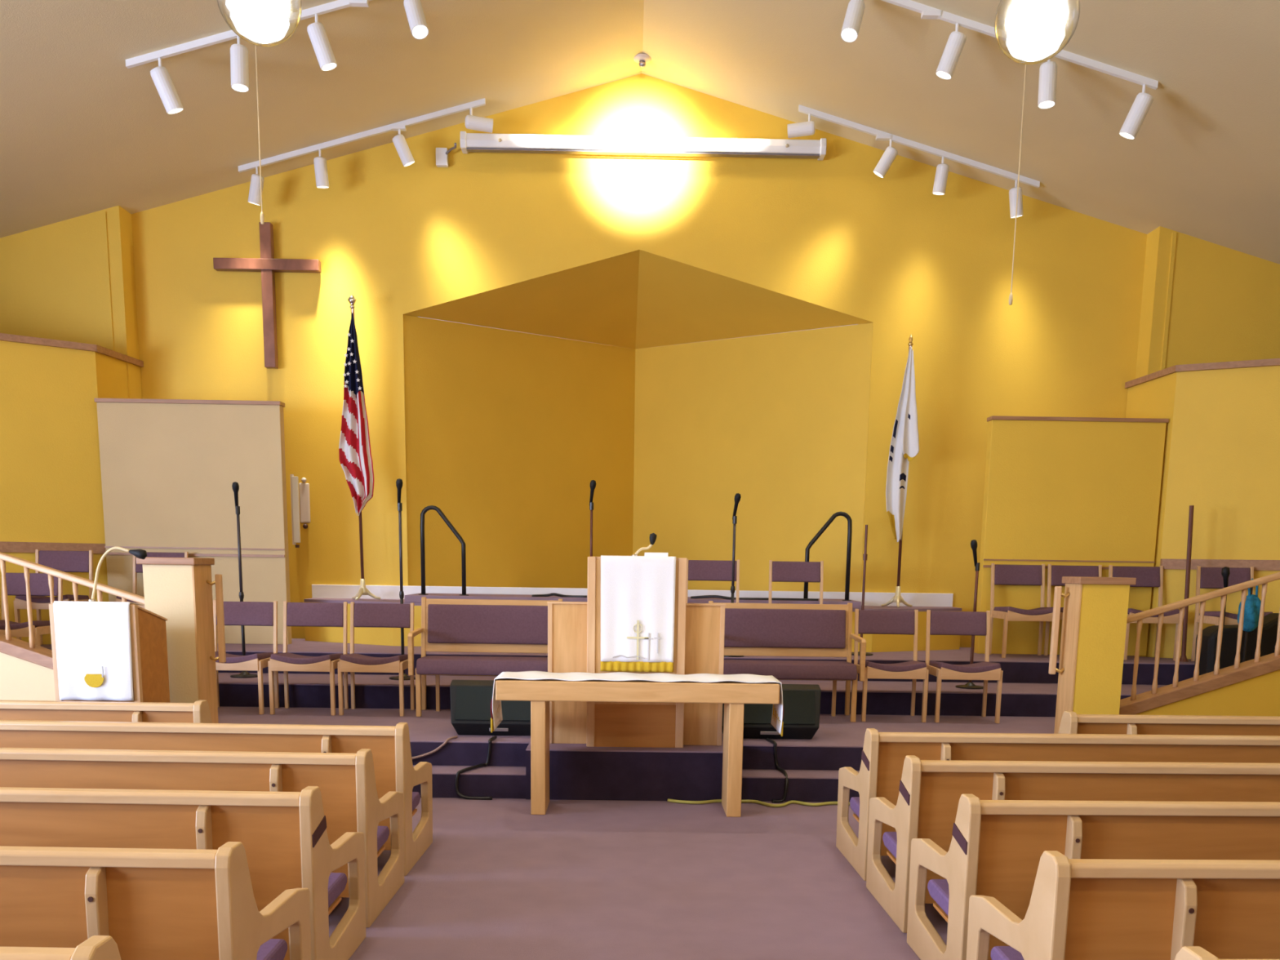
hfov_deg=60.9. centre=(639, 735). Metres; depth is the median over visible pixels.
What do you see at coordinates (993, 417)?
trim
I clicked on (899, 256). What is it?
wall
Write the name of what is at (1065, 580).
trim
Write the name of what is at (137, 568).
chair
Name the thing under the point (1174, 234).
trim
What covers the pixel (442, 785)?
step
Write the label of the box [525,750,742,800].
step
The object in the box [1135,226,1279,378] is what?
wall
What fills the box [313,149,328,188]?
track spotlight
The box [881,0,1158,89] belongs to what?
track
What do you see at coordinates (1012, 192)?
track spotlight
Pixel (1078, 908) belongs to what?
pew
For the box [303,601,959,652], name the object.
platform
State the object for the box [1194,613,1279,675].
instrument case
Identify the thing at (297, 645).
floor
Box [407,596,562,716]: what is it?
bench
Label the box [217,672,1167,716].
step riser
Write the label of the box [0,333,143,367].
trim
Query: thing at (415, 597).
floor
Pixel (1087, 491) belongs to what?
wall
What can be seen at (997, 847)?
pew
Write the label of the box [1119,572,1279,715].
stair railing
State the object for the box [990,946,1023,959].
seat cushion
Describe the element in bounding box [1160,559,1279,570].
trim
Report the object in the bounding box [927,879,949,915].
seat cushion
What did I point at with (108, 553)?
trim
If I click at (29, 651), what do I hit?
stair railing
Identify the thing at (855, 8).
track spotlight
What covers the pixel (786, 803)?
cord
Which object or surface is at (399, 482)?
microphone stand
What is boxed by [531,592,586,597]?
cord
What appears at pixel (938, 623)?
chair
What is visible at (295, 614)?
chair
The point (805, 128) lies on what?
track spotlight
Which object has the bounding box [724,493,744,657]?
microphone stand
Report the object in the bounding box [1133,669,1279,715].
wall
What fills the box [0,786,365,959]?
pew
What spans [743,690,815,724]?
grille
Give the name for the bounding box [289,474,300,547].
wall fixture
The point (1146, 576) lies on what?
chair
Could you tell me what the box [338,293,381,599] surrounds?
flag
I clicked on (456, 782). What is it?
cord
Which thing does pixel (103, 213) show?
trim
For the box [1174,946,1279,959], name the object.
pew
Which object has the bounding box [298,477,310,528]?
wall fixture
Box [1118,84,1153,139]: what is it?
track spotlight
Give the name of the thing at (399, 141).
track spotlight
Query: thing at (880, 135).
track
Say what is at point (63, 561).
chair
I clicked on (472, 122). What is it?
track spotlight
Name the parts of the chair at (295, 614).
leg, leg, leg, rail, leg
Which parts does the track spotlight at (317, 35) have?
stem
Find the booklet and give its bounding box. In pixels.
[644,552,667,556]
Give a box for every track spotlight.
[150,57,183,114]
[230,35,248,92]
[248,166,264,205]
[306,13,337,71]
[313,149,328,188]
[392,129,414,166]
[403,0,428,39]
[464,107,493,133]
[787,113,815,137]
[840,0,865,42]
[873,139,897,177]
[932,156,949,195]
[935,22,965,79]
[1008,179,1023,217]
[1037,54,1057,109]
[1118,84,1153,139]
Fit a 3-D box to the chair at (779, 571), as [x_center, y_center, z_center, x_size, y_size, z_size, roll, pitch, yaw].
[1.553,-1.265,10.695,0.538,0.910,0.518,1,9,0]
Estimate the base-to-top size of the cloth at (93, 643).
0.631 m
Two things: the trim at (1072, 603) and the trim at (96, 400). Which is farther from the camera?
the trim at (96, 400)
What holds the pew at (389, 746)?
on the floor at (496, 879)
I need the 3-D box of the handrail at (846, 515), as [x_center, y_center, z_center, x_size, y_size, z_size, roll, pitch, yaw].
[1.922,-1.837,11.121,0.525,0.901,0.098,1,9,-1]
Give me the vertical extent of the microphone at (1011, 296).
2.006 m
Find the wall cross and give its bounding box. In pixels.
[213,222,320,368]
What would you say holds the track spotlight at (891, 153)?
attached to the track at (880, 135)
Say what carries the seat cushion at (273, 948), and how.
on the pew at (154, 904)
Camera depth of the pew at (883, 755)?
5.64 m
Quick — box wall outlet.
[435,142,456,167]
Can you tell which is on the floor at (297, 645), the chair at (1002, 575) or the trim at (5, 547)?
the chair at (1002, 575)
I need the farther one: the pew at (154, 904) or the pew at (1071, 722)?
the pew at (1071, 722)
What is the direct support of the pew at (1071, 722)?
on the floor at (496, 879)
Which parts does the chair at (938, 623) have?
leg, rail, leg, leg, leg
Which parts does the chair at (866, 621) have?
leg, rail, leg, leg, leg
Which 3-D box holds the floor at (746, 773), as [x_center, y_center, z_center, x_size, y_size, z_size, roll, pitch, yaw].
[1.903,0.279,7.678,2.400,0.012,0.277,1,9,-1]
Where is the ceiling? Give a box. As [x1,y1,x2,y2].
[0,0,1279,349]
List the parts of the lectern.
post, panel, post, panel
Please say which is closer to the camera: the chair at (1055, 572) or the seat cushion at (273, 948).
the seat cushion at (273, 948)
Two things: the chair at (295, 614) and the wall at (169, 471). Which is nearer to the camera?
the chair at (295, 614)
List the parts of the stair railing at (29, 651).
rail, handrail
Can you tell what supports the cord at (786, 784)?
on the floor at (496, 879)
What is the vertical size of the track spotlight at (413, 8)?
0.384 m
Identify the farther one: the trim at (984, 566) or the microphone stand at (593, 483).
the trim at (984, 566)
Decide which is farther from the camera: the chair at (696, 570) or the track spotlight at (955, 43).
the chair at (696, 570)
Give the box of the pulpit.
[546,556,725,747]
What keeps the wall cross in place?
attached to the wall at (899, 256)
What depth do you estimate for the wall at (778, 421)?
12.74 m
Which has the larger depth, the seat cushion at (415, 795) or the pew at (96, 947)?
the seat cushion at (415, 795)
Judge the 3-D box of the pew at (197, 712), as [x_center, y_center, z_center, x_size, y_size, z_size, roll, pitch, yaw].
[-3.848,0.121,6.703,2.600,0.792,0.730,1,9,0]
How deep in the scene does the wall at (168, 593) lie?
7.68 m
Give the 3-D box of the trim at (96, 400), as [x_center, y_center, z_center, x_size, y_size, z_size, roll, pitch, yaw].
[-4.413,-3.273,10.682,1.800,0.035,0.160,1,9,-1]
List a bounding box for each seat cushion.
[256,938,287,959]
[328,872,346,908]
[377,826,389,851]
[412,791,420,811]
[849,796,859,817]
[882,831,897,858]
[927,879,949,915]
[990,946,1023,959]
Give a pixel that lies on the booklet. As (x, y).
(661, 554)
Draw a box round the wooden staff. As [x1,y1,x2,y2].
[1179,505,1194,662]
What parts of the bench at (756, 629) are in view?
frame, seat frame, leg, leg, leg, arm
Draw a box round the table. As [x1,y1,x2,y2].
[495,678,779,817]
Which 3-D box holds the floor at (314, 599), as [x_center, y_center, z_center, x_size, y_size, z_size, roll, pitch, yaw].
[-0.075,-1.569,12.675,6.970,0.030,3.470,1,9,-1]
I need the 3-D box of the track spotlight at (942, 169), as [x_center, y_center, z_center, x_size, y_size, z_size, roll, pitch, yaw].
[3.015,-5.612,10.900,0.124,0.347,0.158,-6,11,-38]
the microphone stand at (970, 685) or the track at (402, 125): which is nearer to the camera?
the microphone stand at (970, 685)
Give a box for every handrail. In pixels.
[418,505,468,595]
[803,511,852,600]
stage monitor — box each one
[449,680,530,735]
[721,684,821,739]
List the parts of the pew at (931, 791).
seat, panel, panel, rail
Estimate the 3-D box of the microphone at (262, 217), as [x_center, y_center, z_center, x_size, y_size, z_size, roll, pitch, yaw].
[-2.986,-4.795,8.523,0.034,1.488,0.032,1,9,-1]
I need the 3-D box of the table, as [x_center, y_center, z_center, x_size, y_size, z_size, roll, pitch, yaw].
[-0.022,0.053,7.218,1.810,0.873,0.480,1,9,-1]
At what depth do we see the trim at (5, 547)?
10.59 m
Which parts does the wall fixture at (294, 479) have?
plate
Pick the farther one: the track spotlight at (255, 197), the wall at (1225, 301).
the wall at (1225, 301)
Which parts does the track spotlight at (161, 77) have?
stem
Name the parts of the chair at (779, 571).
leg, leg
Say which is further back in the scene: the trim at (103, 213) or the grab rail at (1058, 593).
the trim at (103, 213)
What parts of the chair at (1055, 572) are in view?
leg, leg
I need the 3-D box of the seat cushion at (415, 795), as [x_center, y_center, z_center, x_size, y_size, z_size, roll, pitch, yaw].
[-3.155,0.367,5.938,3.810,0.090,0.540,1,9,0]
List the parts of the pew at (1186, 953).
panel, rail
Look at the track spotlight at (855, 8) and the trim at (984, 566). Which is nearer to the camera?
the track spotlight at (855, 8)
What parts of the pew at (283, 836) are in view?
rail, panel, seat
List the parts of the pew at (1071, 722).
panel, rail, panel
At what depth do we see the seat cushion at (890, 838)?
5.28 m
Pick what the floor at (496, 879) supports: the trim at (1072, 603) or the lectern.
the lectern
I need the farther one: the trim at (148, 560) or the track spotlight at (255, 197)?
the track spotlight at (255, 197)
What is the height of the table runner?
0.362 m
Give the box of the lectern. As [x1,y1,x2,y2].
[48,602,169,702]
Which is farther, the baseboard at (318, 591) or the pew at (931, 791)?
the baseboard at (318, 591)
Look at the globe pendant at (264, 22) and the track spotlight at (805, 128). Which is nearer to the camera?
the globe pendant at (264, 22)
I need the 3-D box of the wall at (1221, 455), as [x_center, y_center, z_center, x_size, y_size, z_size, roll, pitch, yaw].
[6.614,-1.689,10.297,4.264,3.540,0.838,8,12,39]
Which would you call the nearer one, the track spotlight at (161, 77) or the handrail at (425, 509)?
the track spotlight at (161, 77)
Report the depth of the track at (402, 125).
10.76 m
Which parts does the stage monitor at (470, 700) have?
handle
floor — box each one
[40,638,1195,684]
[217,706,1055,753]
[303,597,961,611]
[328,797,947,959]
[404,593,861,608]
[413,764,525,775]
[742,768,859,779]
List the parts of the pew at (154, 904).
rail, panel, panel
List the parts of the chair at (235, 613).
leg, leg, rail, leg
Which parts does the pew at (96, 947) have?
rail, panel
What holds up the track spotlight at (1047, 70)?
hanging from the track at (927, 12)
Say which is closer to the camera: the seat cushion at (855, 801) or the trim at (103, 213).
the seat cushion at (855, 801)
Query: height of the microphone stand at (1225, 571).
1.111 m
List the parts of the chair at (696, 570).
leg, leg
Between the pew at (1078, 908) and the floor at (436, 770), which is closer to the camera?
the pew at (1078, 908)
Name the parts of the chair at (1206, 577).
leg, rail, leg, leg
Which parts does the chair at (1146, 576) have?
leg, leg, leg, leg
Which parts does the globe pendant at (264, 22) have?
frosted bulb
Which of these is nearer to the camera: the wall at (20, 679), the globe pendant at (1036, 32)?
the globe pendant at (1036, 32)
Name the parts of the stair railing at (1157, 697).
rail, handrail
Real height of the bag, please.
1.013 m
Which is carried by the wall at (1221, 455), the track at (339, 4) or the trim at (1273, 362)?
the trim at (1273, 362)
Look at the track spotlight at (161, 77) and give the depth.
8.51 m
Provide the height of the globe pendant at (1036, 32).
2.405 m
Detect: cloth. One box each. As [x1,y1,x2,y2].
[53,600,142,700]
[600,555,675,671]
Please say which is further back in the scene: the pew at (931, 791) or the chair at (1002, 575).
the chair at (1002, 575)
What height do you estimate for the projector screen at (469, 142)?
0.163 m
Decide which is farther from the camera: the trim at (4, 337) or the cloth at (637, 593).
the trim at (4, 337)
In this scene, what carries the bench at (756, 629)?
on the floor at (433, 726)
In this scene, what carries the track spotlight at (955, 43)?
hanging from the track at (927, 12)
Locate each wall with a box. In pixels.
[0,205,139,398]
[0,340,142,644]
[0,652,55,701]
[96,402,291,644]
[131,73,1146,647]
[142,564,198,702]
[403,314,635,588]
[632,322,872,591]
[973,419,1166,655]
[1072,584,1129,714]
[1125,365,1279,658]
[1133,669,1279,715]
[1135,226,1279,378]
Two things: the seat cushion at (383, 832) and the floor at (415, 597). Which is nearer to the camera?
the seat cushion at (383, 832)
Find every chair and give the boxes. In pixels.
[0,572,62,646]
[13,549,93,644]
[114,551,188,608]
[213,600,279,714]
[267,600,348,715]
[337,601,414,716]
[686,559,739,603]
[768,560,823,604]
[853,608,928,722]
[925,609,1003,723]
[989,563,1053,657]
[1044,564,1102,655]
[1108,564,1179,660]
[1191,565,1272,661]
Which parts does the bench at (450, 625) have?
arm, leg, leg, leg, seat frame, frame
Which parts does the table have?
leg, leg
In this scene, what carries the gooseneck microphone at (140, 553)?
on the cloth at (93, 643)
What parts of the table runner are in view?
panel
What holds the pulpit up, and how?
on the floor at (433, 726)
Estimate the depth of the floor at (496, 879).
5.44 m
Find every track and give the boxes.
[125,0,372,68]
[238,97,485,173]
[798,104,1039,187]
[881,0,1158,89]
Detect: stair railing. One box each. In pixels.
[0,551,144,669]
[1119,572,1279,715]
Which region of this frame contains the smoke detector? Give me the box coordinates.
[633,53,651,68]
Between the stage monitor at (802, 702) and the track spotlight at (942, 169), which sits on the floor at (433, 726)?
the stage monitor at (802, 702)
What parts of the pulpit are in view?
corner post, panel, panel, corner post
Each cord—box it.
[411,735,457,759]
[454,735,497,799]
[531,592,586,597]
[666,798,849,807]
[690,595,818,600]
[765,737,788,803]
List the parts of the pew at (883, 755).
seat, panel, panel, rail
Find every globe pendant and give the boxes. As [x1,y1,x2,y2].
[217,0,302,46]
[994,0,1079,64]
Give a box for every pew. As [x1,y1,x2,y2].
[0,699,212,723]
[0,720,432,875]
[0,747,404,927]
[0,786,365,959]
[0,841,311,959]
[0,935,121,959]
[835,728,1279,880]
[866,755,1279,933]
[906,793,1279,959]
[966,850,1279,959]
[1057,711,1279,735]
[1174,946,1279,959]
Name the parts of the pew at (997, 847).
seat, panel, rail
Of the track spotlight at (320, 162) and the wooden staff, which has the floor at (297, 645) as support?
the wooden staff
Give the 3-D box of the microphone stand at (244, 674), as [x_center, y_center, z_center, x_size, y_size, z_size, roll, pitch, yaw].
[-3.564,-1.384,9.715,0.250,1.717,0.250,1,9,-1]
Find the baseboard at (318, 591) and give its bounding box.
[311,584,953,606]
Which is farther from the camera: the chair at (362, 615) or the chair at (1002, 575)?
the chair at (1002, 575)
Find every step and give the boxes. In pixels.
[409,742,862,770]
[412,774,525,798]
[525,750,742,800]
[741,777,859,802]
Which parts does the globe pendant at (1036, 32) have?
frosted bulb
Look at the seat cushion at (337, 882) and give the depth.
4.43 m
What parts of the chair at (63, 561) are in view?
leg, leg, rail, leg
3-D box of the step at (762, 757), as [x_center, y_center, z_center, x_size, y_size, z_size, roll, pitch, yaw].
[-0.092,-0.108,9.934,16.400,0.340,4.343,1,9,-1]
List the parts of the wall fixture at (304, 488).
knob, knob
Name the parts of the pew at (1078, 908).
panel, panel, rail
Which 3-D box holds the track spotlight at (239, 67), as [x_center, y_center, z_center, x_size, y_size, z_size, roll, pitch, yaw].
[-3.130,-5.261,8.500,0.134,0.384,0.153,1,9,-1]
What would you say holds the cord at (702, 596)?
on the floor at (415, 597)
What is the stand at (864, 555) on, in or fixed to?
on the floor at (297, 645)
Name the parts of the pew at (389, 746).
rail, panel, seat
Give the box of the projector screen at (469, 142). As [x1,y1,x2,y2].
[459,131,826,160]
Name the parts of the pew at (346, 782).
rail, panel, panel, seat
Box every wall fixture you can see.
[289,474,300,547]
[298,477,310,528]
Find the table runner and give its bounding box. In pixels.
[490,671,783,736]
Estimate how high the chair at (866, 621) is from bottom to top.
0.910 m
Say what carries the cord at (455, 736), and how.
on the floor at (436, 770)
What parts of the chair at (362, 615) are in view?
leg, leg, leg, rail, leg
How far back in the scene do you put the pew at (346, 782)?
4.79 m
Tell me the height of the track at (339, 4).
0.819 m
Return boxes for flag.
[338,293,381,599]
[881,333,919,608]
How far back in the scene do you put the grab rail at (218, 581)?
7.89 m
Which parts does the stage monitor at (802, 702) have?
handle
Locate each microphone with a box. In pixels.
[88,546,146,601]
[255,44,264,224]
[631,533,657,555]
[1008,64,1026,305]
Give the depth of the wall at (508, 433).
12.72 m
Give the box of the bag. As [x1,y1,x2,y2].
[1237,577,1264,662]
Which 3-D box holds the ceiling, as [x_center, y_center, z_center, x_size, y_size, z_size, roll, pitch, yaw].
[0.084,-4.506,4.005,17.600,2.611,19.720,1,9,-1]
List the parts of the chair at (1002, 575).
leg, rail, leg, leg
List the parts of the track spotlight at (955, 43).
stem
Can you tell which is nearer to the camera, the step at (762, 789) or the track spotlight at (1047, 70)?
the step at (762, 789)
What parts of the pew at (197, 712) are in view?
panel, rail, panel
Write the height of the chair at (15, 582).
0.910 m
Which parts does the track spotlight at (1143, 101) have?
stem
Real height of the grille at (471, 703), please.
0.233 m
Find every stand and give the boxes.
[230,481,257,678]
[389,478,415,679]
[589,480,595,556]
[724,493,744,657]
[851,524,873,655]
[955,539,983,688]
[1221,566,1230,625]
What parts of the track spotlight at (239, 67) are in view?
stem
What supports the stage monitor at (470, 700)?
on the floor at (433, 726)
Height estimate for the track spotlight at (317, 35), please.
0.388 m
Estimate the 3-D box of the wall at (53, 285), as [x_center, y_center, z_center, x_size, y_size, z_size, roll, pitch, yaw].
[-6.985,-2.910,11.597,3.390,5.159,0.530,1,9,-1]
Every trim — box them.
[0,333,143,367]
[0,541,106,553]
[93,398,284,407]
[101,211,114,351]
[104,546,284,557]
[136,556,214,564]
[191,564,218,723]
[982,559,1155,568]
[986,415,1168,422]
[1053,583,1082,733]
[1062,576,1136,585]
[1124,358,1279,388]
[1160,232,1177,369]
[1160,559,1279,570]
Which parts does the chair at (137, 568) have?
leg, leg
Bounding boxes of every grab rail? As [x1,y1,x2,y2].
[206,573,226,662]
[1048,586,1070,674]
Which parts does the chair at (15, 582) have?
leg, leg, rail, leg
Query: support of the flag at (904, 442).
on the floor at (314, 599)
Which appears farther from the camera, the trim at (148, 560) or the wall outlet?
the wall outlet
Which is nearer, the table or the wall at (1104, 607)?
the table
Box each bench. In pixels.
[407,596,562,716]
[708,600,866,722]
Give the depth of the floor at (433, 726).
8.67 m
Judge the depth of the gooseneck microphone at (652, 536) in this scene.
7.48 m
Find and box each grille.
[454,686,530,720]
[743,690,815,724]
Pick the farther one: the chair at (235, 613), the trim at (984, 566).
the trim at (984, 566)
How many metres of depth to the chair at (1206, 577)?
10.45 m
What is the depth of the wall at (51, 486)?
10.53 m

